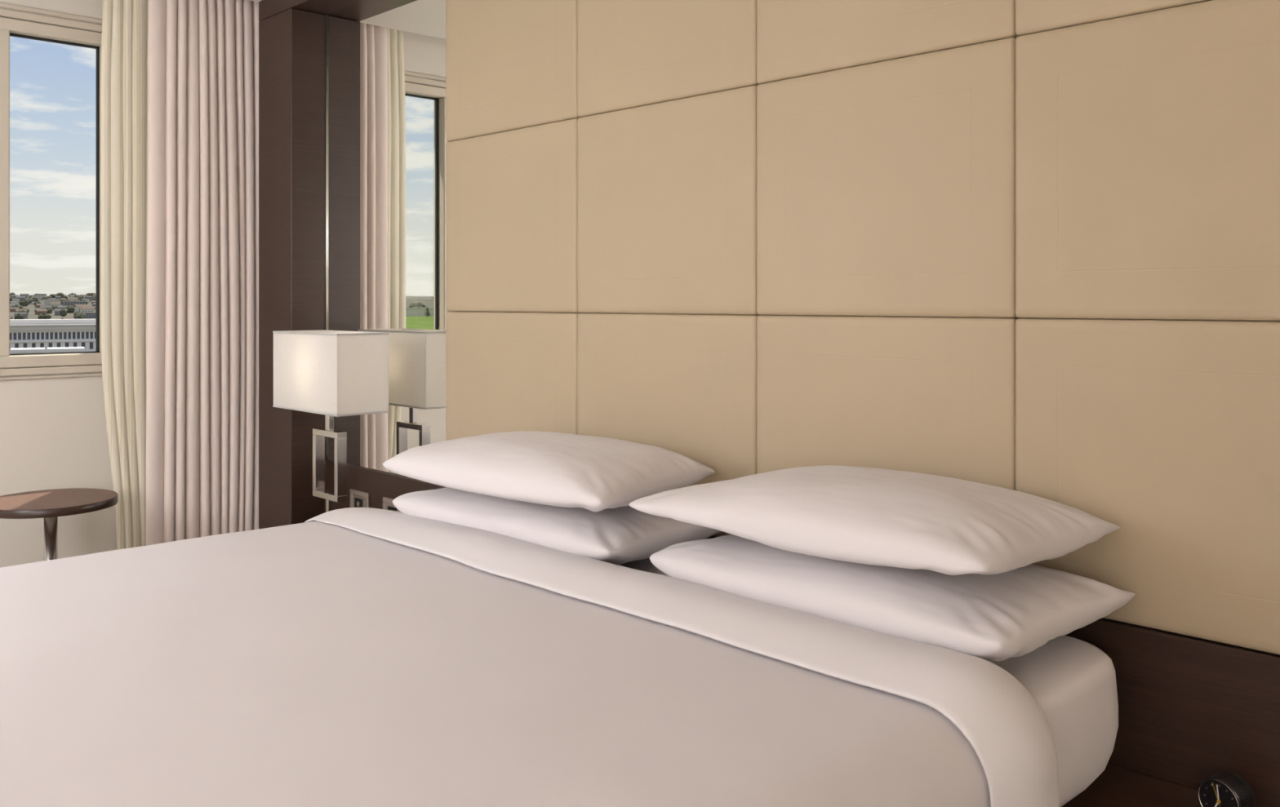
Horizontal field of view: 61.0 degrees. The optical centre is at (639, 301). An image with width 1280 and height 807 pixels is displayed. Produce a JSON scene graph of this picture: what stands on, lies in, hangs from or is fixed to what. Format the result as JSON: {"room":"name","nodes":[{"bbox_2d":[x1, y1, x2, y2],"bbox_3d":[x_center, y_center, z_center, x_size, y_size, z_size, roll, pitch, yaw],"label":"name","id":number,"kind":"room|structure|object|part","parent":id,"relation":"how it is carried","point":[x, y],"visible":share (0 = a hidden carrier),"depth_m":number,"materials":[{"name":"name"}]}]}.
{"room":"hotel room","nodes":[
{"label":"hotel room","id":0,"kind":"room"},
{"bbox_2d":[0,0,117,568],"bbox_3d":[-3.434,-0.037,2.454,5.266,2.475,0.200,0,0,-44],"label":"wall","id":1,"kind":"structure","parent":0,"point":[54,434],"depth_m":3.71,"materials":[{"name":"beige paint"}]},
{"bbox_2d":[0,8,102,376],"bbox_3d":[-2.016,-0.359,3.741,0.425,1.214,0.116,0,0,-44],"label":"window","id":2,"kind":"structure","parent":1,"relation":"in","point":[17,24],"depth_m":3.66,"materials":[{"name":"beige"}]},
{"bbox_3d":[-2.014,0.202,3.740,0.373,0.040,0.084,0,0,-44],"label":"sash rail","id":3,"kind":"part","parent":2,"relation":"part of","materials":[{"name":"beige"}]},
{"bbox_3d":[-2.014,-0.920,3.740,0.373,0.040,0.084,0,0,-44],"label":"sash rail","id":4,"kind":"part","parent":2,"relation":"part of","materials":[{"name":"beige"}]},
{"bbox_3d":[-2.016,0.236,3.741,0.425,0.024,0.116,0,0,-44],"label":"frame rail","id":5,"kind":"part","parent":2,"relation":"part of","materials":[{"name":"beige"}]},
{"bbox_3d":[-2.017,-0.954,3.743,0.425,0.024,0.112,0,0,-44],"label":"frame rail","id":6,"kind":"part","parent":2,"relation":"part of","materials":[{"name":"beige"}]},
{"bbox_2d":[0,2,102,24],"bbox_3d":[-3.268,-0.978,2.468,4.025,0.016,0.010,0,0,-44],"label":"trim","id":7,"kind":"structure","parent":1,"relation":"attached to","point":[3,5],"depth_m":3.69,"materials":[{"name":"beige wood"}]},
{"bbox_2d":[0,373,102,380],"bbox_3d":[-3.267,0.257,2.467,4.025,0.010,0.012,0,0,-44],"label":"trim","id":8,"kind":"structure","parent":1,"relation":"attached to","point":[97,374],"depth_m":3.69,"materials":[{"name":"beige"}]},
{"bbox_3d":[-1.060,-1.175,0.019,5.600,0.200,7.000,0,0,-44],"label":"ceiling","id":9,"kind":"structure","parent":0,"visible":0},
{"bbox_3d":[-3.245,-1.222,2.311,5.140,0.024,0.097,0,0,-44],"label":"track","id":10,"kind":"object","parent":9,"relation":"attached to","visible":0},
{"bbox_2d":[100,0,148,550],"bbox_3d":[-1.766,-0.010,3.785,0.207,2.390,0.018,0,0,-44],"label":"sheer curtain","id":11,"kind":"object","parent":10,"relation":"hanging from","point":[124,60],"visible":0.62,"depth_m":3.77,"materials":[{"name":"beige fabric"}]},
{"bbox_2d":[145,0,259,546],"bbox_3d":[-1.535,-0.010,3.905,0.049,2.390,0.463,0,0,45],"label":"drape","id":12,"kind":"object","parent":10,"relation":"hanging from","point":[202,372],"visible":0.77,"depth_m":3.87,"materials":[{"name":"beige fabric"}]},
{"bbox_3d":[-1.060,1.260,0.019,5.600,0.120,7.000,0,0,-44],"label":"floor","id":13,"kind":"structure","parent":0,"visible":0},
{"bbox_2d":[0,488,118,561],"bbox_3d":[-1.843,0.909,3.401,0.380,0.582,0.380,0,0,-44],"label":"side table","id":14,"kind":"object","parent":13,"relation":"on","point":[48,505],"visible":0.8,"depth_m":3.38,"materials":[{"name":"brown wood"}]},
{"bbox_3d":[-1.843,0.917,3.401,0.039,0.541,0.039,0,0,-44],"label":"stem","id":15,"kind":"part","parent":14,"relation":"part of","materials":[{"name":"silver metal"}]},
{"bbox_2d":[1061,764,1200,806],"bbox_3d":[1.036,0.980,1.250,0.366,0.440,1.240,0,0,-44],"label":"nightstand","id":16,"kind":"object","parent":13,"relation":"on","point":[1116,786],"visible":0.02,"depth_m":1.68,"materials":[{"name":"brown wood"}]},
{"bbox_2d":[1197,773,1255,806],"bbox_3d":[0.860,0.727,1.590,0.049,0.066,0.066,0,0,-30],"label":"alarm clock","id":17,"kind":"object","parent":16,"relation":"on","point":[1221,789],"visible":1,"depth_m":1.58,"materials":[{"name":"black plastic"}]},
{"bbox_3d":[-0.516,0.974,1.600,2.020,0.451,1.400,0,0,-44],"label":"bed base","id":18,"kind":"object","parent":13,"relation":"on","visible":0},
{"bbox_2d":[617,557,1118,806],"bbox_3d":[-0.532,0.642,1.585,2.023,0.211,1.683,0,0,-44],"label":"mattress","id":19,"kind":"object","parent":18,"relation":"on","point":[1072,681],"visible":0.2,"depth_m":1.56,"materials":[{"name":"fabric"}]},
{"bbox_2d":[0,507,1058,806],"bbox_3d":[-0.696,0.670,1.456,1.761,0.401,1.854,0,0,-44],"label":"duvet","id":20,"kind":"object","parent":19,"relation":"on","point":[348,657],"visible":1,"depth_m":1.42,"materials":[{"name":"fabric"}]},
{"bbox_2d":[392,487,722,564],"bbox_3d":[-0.179,0.474,2.404,0.737,0.125,0.410,0,0,45],"label":"pillow","id":21,"kind":"object","parent":19,"relation":"on","point":[618,535],"visible":0.55,"depth_m":2.18,"materials":[{"name":"fabric"}]},
{"bbox_2d":[382,431,715,511],"bbox_3d":[-0.183,0.354,2.353,0.710,0.122,0.434,0,0,44],"label":"pillow","id":22,"kind":"object","parent":21,"relation":"on","point":[593,473],"visible":0.99,"depth_m":2.20,"materials":[{"name":"fabric"}]},
{"bbox_2d":[649,534,1136,662],"bbox_3d":[0.395,0.470,1.834,0.414,0.126,0.700,0,0,-43],"label":"pillow","id":23,"kind":"object","parent":19,"relation":"on","point":[1015,613],"visible":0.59,"depth_m":1.64,"materials":[{"name":"fabric"}]},
{"bbox_2d":[628,465,1120,575],"bbox_3d":[0.371,0.350,1.852,0.434,0.118,0.710,0,0,-44],"label":"pillow","id":24,"kind":"object","parent":23,"relation":"on","point":[868,516],"visible":1,"depth_m":1.67,"materials":[{"name":"fabric"}]},
{"bbox_3d":[-0.909,0.980,3.264,0.366,0.440,0.960,0,0,-44],"label":"nightstand","id":25,"kind":"object","parent":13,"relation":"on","visible":0},
{"bbox_2d":[272,329,389,512],"bbox_3d":[-0.993,0.429,3.475,0.178,0.662,0.426,0,0,-44],"label":"table lamp","id":26,"kind":"object","parent":25,"relation":"on","point":[331,374],"visible":0.85,"depth_m":3.37,"materials":[{"name":"white fabric"}]},
{"bbox_3d":[-0.993,0.356,3.475,0.017,0.113,0.025,0,0,-44],"label":"stem","id":27,"kind":"part","parent":26,"relation":"part of","materials":[{"name":"silver metal"}]},
{"bbox_3d":[-0.993,0.689,3.475,0.017,0.115,0.017,0,0,-44],"label":"stem","id":28,"kind":"part","parent":26,"relation":"part of","materials":[{"name":"silver metal"}]},
{"bbox_3d":[-0.993,0.522,3.475,0.034,0.218,0.162,0,0,-44],"label":"open frame","id":29,"kind":"part","parent":26,"relation":"part of","materials":[{"name":"silver metal"}]},
{"bbox_3d":[-0.993,0.223,3.475,0.176,0.249,0.424,0,0,-44],"label":"lamp shade","id":30,"kind":"part","parent":26,"relation":"part of","materials":[{"name":"white fabric"}]},
{"bbox_3d":[0.890,-0.038,1.901,0.188,2.475,7.000,0,0,-44],"label":"wall","id":31,"kind":"structure","parent":0,"visible":0},
{"bbox_2d":[258,0,444,528],"bbox_3d":[0.242,0.063,2.332,0.142,2.274,4.486,0,0,-44],"label":"surround","id":32,"kind":"object","parent":31,"relation":"attached to","point":[292,33],"visible":0.48,"depth_m":3.77,"materials":[{"name":"brown wood"}]},
{"bbox_2d":[350,488,369,507],"bbox_3d":[-0.932,0.690,3.612,0.009,0.118,0.118,0,0,-44],"label":"wall socket","id":33,"kind":"object","parent":32,"relation":"attached to","point":[358,499],"visible":0.52,"depth_m":3.61,"materials":[{"name":"silver metal"}]},
{"bbox_3d":[-0.930,0.690,3.613,0.005,0.086,0.086,0,0,-44],"label":"plate","id":34,"kind":"part","parent":33,"relation":"part of","materials":[{"name":"silver metal"}]},
{"bbox_2d":[325,0,455,476],"bbox_3d":[-0.815,-0.224,3.517,0.012,1.558,0.808,0,0,-44],"label":"mirror","id":35,"kind":"object","parent":32,"relation":"attached to","point":[386,141],"visible":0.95,"depth_m":3.50,"materials":[{"name":"white mirror"}]},
{"bbox_2d":[382,497,399,511],"bbox_3d":[-0.786,0.690,3.461,0.009,0.118,0.118,0,0,-44],"label":"wall socket","id":36,"kind":"object","parent":32,"relation":"attached to","point":[388,504],"visible":0.12,"depth_m":3.48,"materials":[{"name":"silver metal"}]},
{"bbox_3d":[-0.786,0.690,3.461,0.008,0.118,0.118,0,0,-44],"label":"frame","id":37,"kind":"part","parent":36,"relation":"part of","materials":[{"name":"silver metal"}]},
{"bbox_3d":[-0.784,0.690,3.462,0.005,0.086,0.086,0,0,-44],"label":"plate","id":38,"kind":"part","parent":36,"relation":"part of","materials":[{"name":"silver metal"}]},
{"bbox_2d":[445,0,1279,806],"bbox_3d":[0.266,0.099,2.355,0.053,2.203,2.360,0,0,-44],"label":"headboard","id":39,"kind":"object","parent":31,"relation":"attached to","point":[1028,246],"visible":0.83,"depth_m":2.02,"materials":[{"name":"leather"}]},
{"bbox_3d":[-0.350,-0.218,2.991,0.050,0.496,0.589,0,0,-44],"label":"panel","id":40,"kind":"part","parent":39,"relation":"part of","materials":[{"name":"leather"}]},
{"bbox_3d":[-0.350,0.279,2.991,0.050,0.496,0.589,0,0,-44],"label":"panel","id":41,"kind":"part","parent":39,"relation":"part of","materials":[{"name":"leather"}]},
{"bbox_3d":[-0.350,-0.716,2.991,0.050,0.496,0.589,0,0,-44],"label":"panel","id":42,"kind":"part","parent":39,"relation":"part of","materials":[{"name":"leather"}]},
{"bbox_3d":[0.060,-0.716,2.566,0.050,0.496,0.589,0,0,-44],"label":"panel","id":43,"kind":"part","parent":39,"relation":"part of","materials":[{"name":"leather"}]},
{"bbox_3d":[0.060,-0.218,2.566,0.050,0.496,0.589,0,0,-44],"label":"panel","id":44,"kind":"part","parent":39,"relation":"part of","materials":[{"name":"leather"}]},
{"bbox_3d":[0.060,0.279,2.566,0.050,0.496,0.589,0,0,-44],"label":"panel","id":45,"kind":"part","parent":39,"relation":"part of","materials":[{"name":"leather"}]},
{"bbox_3d":[0.470,-0.218,2.142,0.050,0.496,0.589,0,0,-44],"label":"panel","id":46,"kind":"part","parent":39,"relation":"part of","materials":[{"name":"leather"}]},
{"bbox_3d":[0.470,-0.716,2.142,0.050,0.496,0.589,0,0,-44],"label":"panel","id":47,"kind":"part","parent":39,"relation":"part of","materials":[{"name":"leather"}]},
{"bbox_3d":[0.470,0.279,2.142,0.050,0.496,0.589,0,0,-44],"label":"panel","id":48,"kind":"part","parent":39,"relation":"part of","materials":[{"name":"leather"}]},
{"bbox_3d":[0.267,0.815,2.356,0.049,0.570,2.360,0,0,-44],"label":"panel","id":49,"kind":"part","parent":39,"relation":"part of","materials":[{"name":"brown wood"}]},
{"bbox_3d":[0.879,-0.716,1.717,0.050,0.496,0.589,0,0,-44],"label":"panel","id":50,"kind":"part","parent":39,"relation":"part of","materials":[{"name":"leather"}]},
{"bbox_3d":[0.879,-0.218,1.717,0.050,0.496,0.589,0,0,-44],"label":"panel","id":51,"kind":"part","parent":39,"relation":"part of","materials":[{"name":"leather"}]},
{"bbox_3d":[0.879,0.279,1.717,0.050,0.496,0.589,0,0,-44],"label":"panel","id":52,"kind":"part","parent":39,"relation":"part of","materials":[{"name":"leather"}]},
{"label":"outside","id":53,"kind":"structure","parent":0,"visible":0},
{"bbox_2d":[9,315,73,319],"bbox_3d":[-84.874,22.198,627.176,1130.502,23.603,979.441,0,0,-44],"label":"town","id":54,"kind":"object","parent":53,"point":[13,317],"depth_m":814.02},
{"bbox_2d":[14,313,24,319],"bbox_3d":[-387.981,12.332,679.504,5.429,9.723,5.388,0,0,36],"label":"tree","id":55,"kind":"object","parent":54,"relation":"on","point":[19,316],"visible":0.6,"depth_m":677.90,"materials":[{"name":"green plant"}]},
{"bbox_2d":[13,312,28,319],"bbox_3d":[-425.112,10.864,746.912,7.677,6.597,5.308,0,0,-13],"label":"house","id":56,"kind":"structure","parent":54,"relation":"on","point":[24,314],"depth_m":745.44,"materials":[{"name":"stone"}]},
{"bbox_2d":[10,347,44,354],"bbox_3d":[-172.691,23.700,306.727,8.400,20.600,12.800,0,0,-29],"label":"annex","id":57,"kind":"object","parent":54,"relation":"on","point":[16,350],"visible":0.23,"depth_m":301.88,"materials":[{"name":"white"}]},
{"bbox_2d":[37,313,52,319],"bbox_3d":[-395.797,12.321,722.321,8.279,8.787,8.216,0,0,17],"label":"tree","id":58,"kind":"object","parent":54,"relation":"on","point":[44,316],"visible":0.76,"depth_m":719.86,"materials":[{"name":"green plant"}]},
{"bbox_2d":[9,319,95,354],"bbox_3d":[-187.835,19.950,350.604,151.200,28.100,19.300,0,0,-28],"label":"office block","id":59,"kind":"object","parent":54,"relation":"on","point":[24,333],"visible":0.23,"depth_m":343.29,"materials":[{"name":"white concrete"}]},
{"bbox_3d":[-183.584,12.500,342.671,150.400,0.600,0.500,0,0,-28],"label":"cornice","id":60,"kind":"part","parent":59,"relation":"part of","materials":[{"name":"white concrete"}]},
{"bbox_2d":[59,309,66,316],"bbox_3d":[-448.304,10.831,845.461,5.006,9.689,5.217,0,0,-21],"label":"tree","id":61,"kind":"object","parent":54,"relation":"on","point":[63,312],"visible":0.97,"depth_m":843.87,"materials":[{"name":"green plant"}]},
{"bbox_2d":[47,346,84,352],"bbox_3d":[-164.331,23.700,311.286,9.400,20.600,12.800,0,0,-28],"label":"annex","id":62,"kind":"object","parent":54,"relation":"on","point":[62,349],"visible":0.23,"depth_m":306.23,"materials":[{"name":"white"}]},
{"bbox_2d":[61,317,74,319],"bbox_3d":[-355.465,13.270,675.504,5.571,6.511,6.664,0,0,39],"label":"house","id":63,"kind":"structure","parent":54,"relation":"on","point":[62,317],"depth_m":674.43,"materials":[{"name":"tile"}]},
{"bbox_2d":[73,312,83,319],"bbox_3d":[-371.655,12.544,720.629,7.106,9.612,7.051,0,0,-21],"label":"tree","id":64,"kind":"object","parent":54,"relation":"on","point":[75,316],"visible":0.3,"depth_m":718.20,"materials":[{"name":"green plant"}]},
{"bbox_2d":[75,314,85,319],"bbox_3d":[-357.605,13.150,695.338,5.688,9.215,5.267,0,0,17],"label":"tree","id":65,"kind":"object","parent":54,"relation":"on","point":[79,317],"visible":0.45,"depth_m":693.81,"materials":[{"name":"green plant"}]},
{"bbox_2d":[84,312,95,319],"bbox_3d":[-392.433,11.417,782.067,12.064,6.842,5.762,0,0,-19],"label":"house","id":66,"kind":"structure","parent":54,"relation":"on","point":[88,315],"depth_m":778.74,"materials":[{"name":"grey"}]},
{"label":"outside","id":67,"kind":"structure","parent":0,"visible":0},
{"bbox_2d":[9,297,92,315],"bbox_3d":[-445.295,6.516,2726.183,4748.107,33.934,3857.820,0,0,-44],"label":"hillside","id":68,"kind":"structure","parent":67,"point":[31,308],"depth_m":1059.74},
{"bbox_2d":[9,301,17,304],"bbox_3d":[-788.406,4.543,1369.261,8.678,8.479,7.256,0,0,-44],"label":"house","id":69,"kind":"structure","parent":68,"relation":"on","point":[11,302],"depth_m":1367.39,"materials":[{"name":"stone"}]},
{"bbox_2d":[9,294,18,298],"bbox_3d":[-1110.560,-5.755,1929.959,8.787,10.921,12.710,0,0,40],"label":"house","id":70,"kind":"structure","parent":68,"relation":"on","point":[11,295],"depth_m":1927.16,"materials":[{"name":"stone"}]},
{"bbox_2d":[9,307,19,311],"bbox_3d":[-567.029,9.185,986.058,7.503,7.331,6.273,0,0,-23],"label":"house","id":71,"kind":"structure","parent":68,"relation":"on","point":[11,309],"depth_m":983.46,"materials":[{"name":"tile"}]},
{"bbox_2d":[11,298,19,302],"bbox_3d":[-867.327,1.039,1510.387,8.855,8.652,7.403,0,0,-40],"label":"house","id":72,"kind":"structure","parent":68,"relation":"on","point":[12,300],"depth_m":1508.77,"materials":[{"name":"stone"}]},
{"bbox_2d":[10,304,22,308],"bbox_3d":[-617.305,8.060,1076.462,10.842,9.214,10.759,0,0,19],"label":"tree","id":73,"kind":"object","parent":68,"relation":"on","point":[15,305],"visible":0.57,"depth_m":1073.67,"materials":[{"name":"green plant"}]},
{"bbox_2d":[13,309,27,312],"bbox_3d":[-507.042,10.548,890.140,6.809,7.957,8.144,0,0,44],"label":"house","id":74,"kind":"structure","parent":68,"relation":"on","point":[15,310],"depth_m":888.26,"materials":[{"name":"tile"}]},
{"bbox_2d":[15,296,26,301],"bbox_3d":[-967.044,-1.980,1698.808,13.635,11.716,9.427,0,0,-18],"label":"house","id":75,"kind":"structure","parent":68,"relation":"on","point":[21,298],"depth_m":1695.53,"materials":[{"name":"stone"}]},
{"bbox_2d":[18,300,29,306],"bbox_3d":[-700.810,4.113,1237.216,10.399,11.081,11.229,0,0,-18],"label":"tree","id":76,"kind":"object","parent":68,"relation":"on","point":[23,303],"visible":0.99,"depth_m":1233.83,"materials":[{"name":"green plant"}]},
{"bbox_2d":[19,293,28,297],"bbox_3d":[-1136.677,-7.937,2006.651,13.665,11.742,9.447,0,0,-13],"label":"house","id":77,"kind":"structure","parent":68,"relation":"on","point":[20,295],"depth_m":2003.68,"materials":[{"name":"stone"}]},
{"bbox_2d":[25,298,35,304],"bbox_3d":[-817.050,2.328,1455.481,12.593,11.268,13.122,0,0,-10],"label":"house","id":78,"kind":"structure","parent":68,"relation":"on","point":[28,300],"depth_m":1452.39,"materials":[{"name":"green stone"}]},
{"bbox_2d":[31,295,46,300],"bbox_3d":[-991.032,-3.760,1793.481,22.353,12.678,10.676,0,0,-27],"label":"house","id":79,"kind":"structure","parent":68,"relation":"on","point":[40,297],"depth_m":1788.65,"materials":[{"name":"grey"}]},
{"bbox_2d":[35,303,44,307],"bbox_3d":[-647.968,6.788,1173.923,6.959,8.132,8.323,0,0,44],"label":"house","id":80,"kind":"structure","parent":68,"relation":"on","point":[37,305],"depth_m":1171.31,"materials":[{"name":"tile"}]},
{"bbox_2d":[34,309,47,315],"bbox_3d":[-497.099,10.560,902.209,8.342,8.151,6.975,0,0,-44],"label":"house","id":81,"kind":"structure","parent":68,"relation":"on","point":[37,312],"depth_m":900.05,"materials":[{"name":"tile"}]},
{"bbox_2d":[40,305,53,311],"bbox_3d":[-562.185,9.030,1029.902,10.109,9.877,8.452,0,0,-15],"label":"house","id":82,"kind":"structure","parent":68,"relation":"on","point":[42,307],"depth_m":1028.39,"materials":[{"name":"stone"}]},
{"bbox_2d":[43,307,52,314],"bbox_3d":[-509.711,10.340,935.071,8.150,9.598,7.548,0,0,32],"label":"tree","id":83,"kind":"object","parent":68,"relation":"on","point":[49,309],"visible":0.67,"depth_m":933.62,"materials":[{"name":"green plant"}]},
{"bbox_2d":[42,299,60,305],"bbox_3d":[-744.889,3.205,1375.813,19.912,11.294,9.510,0,0,-37],"label":"house","id":84,"kind":"structure","parent":68,"relation":"on","point":[46,302],"depth_m":1370.07,"materials":[{"name":"grey"}]},
{"bbox_2d":[49,302,61,306],"bbox_3d":[-657.161,5.377,1222.628,10.676,9.174,7.381,0,0,-36],"label":"house","id":85,"kind":"structure","parent":68,"relation":"on","point":[55,304],"depth_m":1220.65,"materials":[{"name":"tile"}]},
{"bbox_2d":[53,309,66,315],"bbox_3d":[-469.969,10.359,881.859,9.451,8.121,6.534,0,0,-29],"label":"house","id":86,"kind":"structure","parent":68,"relation":"on","point":[57,313],"depth_m":878.56,"materials":[{"name":"stone"}]},
{"bbox_2d":[57,293,63,297],"bbox_3d":[-1116.764,-9.646,2096.289,10.949,13.245,11.409,0,0,-1],"label":"tree","id":87,"kind":"object","parent":68,"relation":"on","point":[61,295],"visible":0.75,"depth_m":2093.19,"materials":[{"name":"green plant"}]},
{"bbox_2d":[55,306,66,309],"bbox_3d":[-564.336,8.678,1061.432,6.728,8.361,9.731,0,0,44],"label":"house","id":88,"kind":"structure","parent":68,"relation":"on","point":[56,307],"depth_m":1058.45,"materials":[{"name":"stone"}]},
{"bbox_2d":[64,306,75,313],"bbox_3d":[-515.715,9.684,982.714,8.071,10.705,8.410,0,0,8],"label":"tree","id":89,"kind":"object","parent":68,"relation":"on","point":[70,309],"visible":0.76,"depth_m":980.82,"materials":[{"name":"green plant"}]},
{"bbox_2d":[67,297,78,300],"bbox_3d":[-821.124,0.024,1573.862,13.087,11.245,9.048,0,0,-35],"label":"house","id":90,"kind":"structure","parent":68,"relation":"on","point":[68,298],"depth_m":1571.17,"materials":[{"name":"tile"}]},
{"bbox_2d":[62,301,86,306],"bbox_3d":[-608.369,6.226,1169.222,22.501,12.762,10.747,0,0,-23],"label":"house","id":91,"kind":"structure","parent":68,"relation":"on","point":[64,303],"depth_m":1163.90,"materials":[{"name":"grey"}]},
{"bbox_2d":[74,294,84,298],"bbox_3d":[-980.157,-4.609,1899.410,16.306,13.245,16.991,0,0,41],"label":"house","id":92,"kind":"structure","parent":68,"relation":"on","point":[77,295],"depth_m":1896.12,"materials":[{"name":"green stone"}]},
{"bbox_2d":[72,304,89,311],"bbox_3d":[-541.485,8.749,1053.929,9.014,11.204,13.039,0,0,39],"label":"house","id":93,"kind":"structure","parent":68,"relation":"on","point":[77,307],"depth_m":1049.19,"materials":[{"name":"tile"}]},
{"bbox_2d":[80,298,89,303],"bbox_3d":[-769.433,2.059,1507.236,8.537,9.977,10.211,0,0,39],"label":"house","id":94,"kind":"structure","parent":68,"relation":"on","point":[86,300],"depth_m":1507.30,"materials":[{"name":"stone"}]},
{"bbox_2d":[80,306,95,315],"bbox_3d":[-468.228,9.919,925.177,12.620,10.844,8.725,0,0,5],"label":"house","id":95,"kind":"structure","parent":68,"relation":"on","point":[83,309],"depth_m":921.39,"materials":[{"name":"tile"}]},
{"bbox_2d":[84,296,95,302],"bbox_3d":[-868.455,-1.013,1726.399,22.012,12.485,10.513,0,0,-5],"label":"house","id":96,"kind":"structure","parent":68,"relation":"on","point":[91,298],"depth_m":1721.39,"materials":[{"name":"grey"}]}
]}

